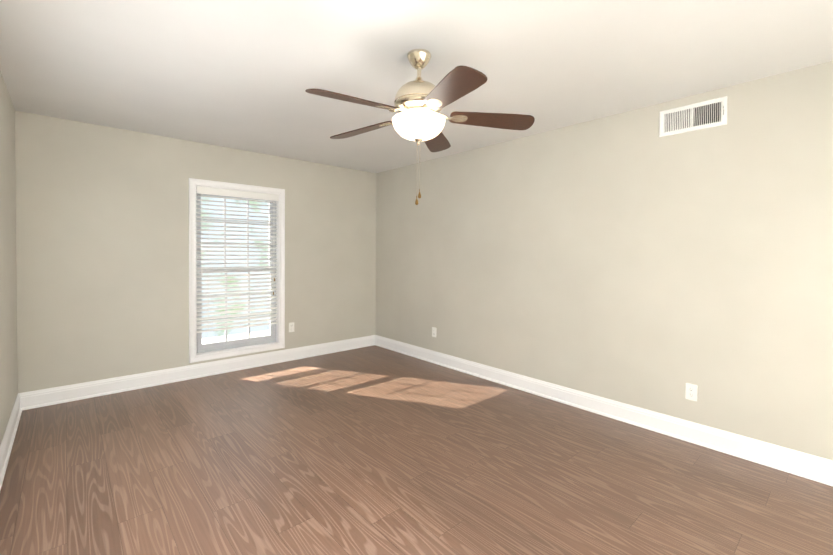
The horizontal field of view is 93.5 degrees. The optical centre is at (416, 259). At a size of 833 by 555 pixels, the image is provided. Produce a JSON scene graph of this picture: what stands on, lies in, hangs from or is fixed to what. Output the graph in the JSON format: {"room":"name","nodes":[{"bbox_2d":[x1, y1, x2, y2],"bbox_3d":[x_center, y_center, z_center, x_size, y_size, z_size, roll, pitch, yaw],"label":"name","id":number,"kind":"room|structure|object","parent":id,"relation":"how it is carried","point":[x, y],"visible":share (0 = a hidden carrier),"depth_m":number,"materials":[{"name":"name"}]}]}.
{"room":"empty bedroom","nodes":[
{"label":"empty bedroom","id":0,"kind":"room"},
{"bbox_2d":[0,71,17,444],"bbox_3d":[-1.394,0.069,0.989,0.160,2.440,6.074,0,1,-42],"label":"wall","id":1,"kind":"structure","parent":0,"point":[8,339],"depth_m":2.70,"materials":[{"name":"paint"}]},
{"bbox_2d":[0,392,23,490],"bbox_3d":[-1.334,1.219,1.073,0.026,0.140,5.754,0,1,-42],"label":"baseboard","id":2,"kind":"structure","parent":1,"relation":"attached to","point":[7,442],"depth_m":2.63,"materials":[{"name":"white wood"}]},
{"bbox_2d":[15,111,375,392],"bbox_3d":[-1.970,0.002,4.442,3.589,2.440,0.160,0,1,-42],"label":"wall","id":3,"kind":"structure","parent":0,"point":[102,237],"depth_m":3.72,"materials":[{"name":"paint"}]},
{"bbox_2d":[24,335,375,409],"bbox_3d":[-1.924,1.154,4.388,3.510,0.140,0.026,0,1,-42],"label":"baseboard","id":4,"kind":"structure","parent":3,"relation":"attached to","point":[68,393],"depth_m":3.95,"materials":[{"name":"white wood"}]},
{"bbox_2d":[189,178,284,362],"bbox_3d":[-2.003,0.111,4.401,1.009,1.896,0.181,0,1,-42],"label":"window","id":5,"kind":"structure","parent":3,"relation":"in","point":[226,344],"depth_m":4.35,"materials":[{"name":"white wood"}]},
{"bbox_2d":[196,186,278,332],"bbox_3d":[-1.970,-0.001,4.363,0.861,1.526,0.078,0,1,-42],"label":"window blinds","id":6,"kind":"object","parent":5,"relation":"attached to","point":[201,190],"visible":0.94,"depth_m":4.34,"materials":[{"name":"white plastic"}]},
{"bbox_2d":[289,322,293,331],"bbox_3d":[-1.516,0.820,4.757,0.070,0.115,0.007,0,1,-42],"label":"outlet","id":7,"kind":"object","parent":3,"relation":"attached to","point":[291,327],"visible":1,"depth_m":4.75,"materials":[{"name":"white plastic"}]},
{"bbox_2d":[0,345,832,554],"bbox_3d":[-0.008,1.338,2.263,3.909,0.120,6.074,0,1,-42],"label":"floor","id":8,"kind":"structure","parent":0,"point":[373,450],"depth_m":2.30,"materials":[{"name":"brown wood"}]},
{"bbox_2d":[0,0,832,172],"bbox_3d":[0.013,-1.221,2.216,3.909,0.120,6.074,0,1,-42],"label":"ceiling","id":9,"kind":"structure","parent":0,"point":[241,74],"depth_m":2.28,"materials":[{"name":"paint"}]},
{"bbox_2d":[305,49,534,204],"bbox_3d":[-0.026,-0.736,2.205,1.234,0.850,1.270,0,1,-42],"label":"ceiling fan","id":10,"kind":"object","parent":9,"relation":"hanging from","point":[419,105],"visible":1,"depth_m":2.13,"materials":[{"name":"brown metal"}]},
{"bbox_2d":[375,61,832,459],"bbox_3d":[1.399,0.047,3.490,0.160,2.440,6.074,0,1,-42],"label":"wall","id":11,"kind":"structure","parent":0,"point":[632,257],"depth_m":2.97,"materials":[{"name":"paint"}]},
{"bbox_2d":[432,327,435,336],"bbox_3d":[0.212,0.870,4.698,0.007,0.115,0.070,0,1,-42],"label":"electrical outlet","id":12,"kind":"object","parent":11,"relation":"attached to","point":[433,331],"visible":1,"depth_m":4.70,"materials":[{"name":"white plastic"}]},
{"bbox_2d":[376,335,832,485],"bbox_3d":[1.320,1.198,3.448,0.026,0.140,5.754,0,1,-42],"label":"baseboard","id":13,"kind":"structure","parent":11,"relation":"attached to","point":[805,465],"depth_m":2.95,"materials":[{"name":"white wood"}]},
{"bbox_2d":[685,383,697,400],"bbox_3d":[1.941,0.935,2.767,0.007,0.115,0.070,0,1,-42],"label":"electrical outlet","id":14,"kind":"object","parent":11,"relation":"attached to","point":[691,392],"visible":1,"depth_m":2.76,"materials":[{"name":"white plastic"}]},
{"bbox_2d":[659,96,727,136],"bbox_3d":[1.926,-1.000,2.750,0.029,0.190,0.401,0,1,-42],"label":"air vent","id":15,"kind":"object","parent":11,"relation":"in","point":[698,116],"visible":1,"depth_m":2.74,"materials":[{"name":"white metal"}]},
{"label":"outside","id":16,"kind":"structure","parent":0,"visible":0},
{"bbox_2d":[201,195,269,338],"bbox_3d":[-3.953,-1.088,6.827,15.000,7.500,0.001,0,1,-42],"label":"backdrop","id":17,"kind":"structure","parent":16,"point":[236,331],"depth_m":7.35,"materials":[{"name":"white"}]},
{"bbox_2d":[202,330,269,343],"bbox_3d":[-2.960,1.441,5.740,15.000,0.001,3.040,0,1,-42],"label":"ground","id":18,"kind":"structure","parent":16,"point":[229,337],"depth_m":7.19,"materials":[{"name":"beige"}]}
]}

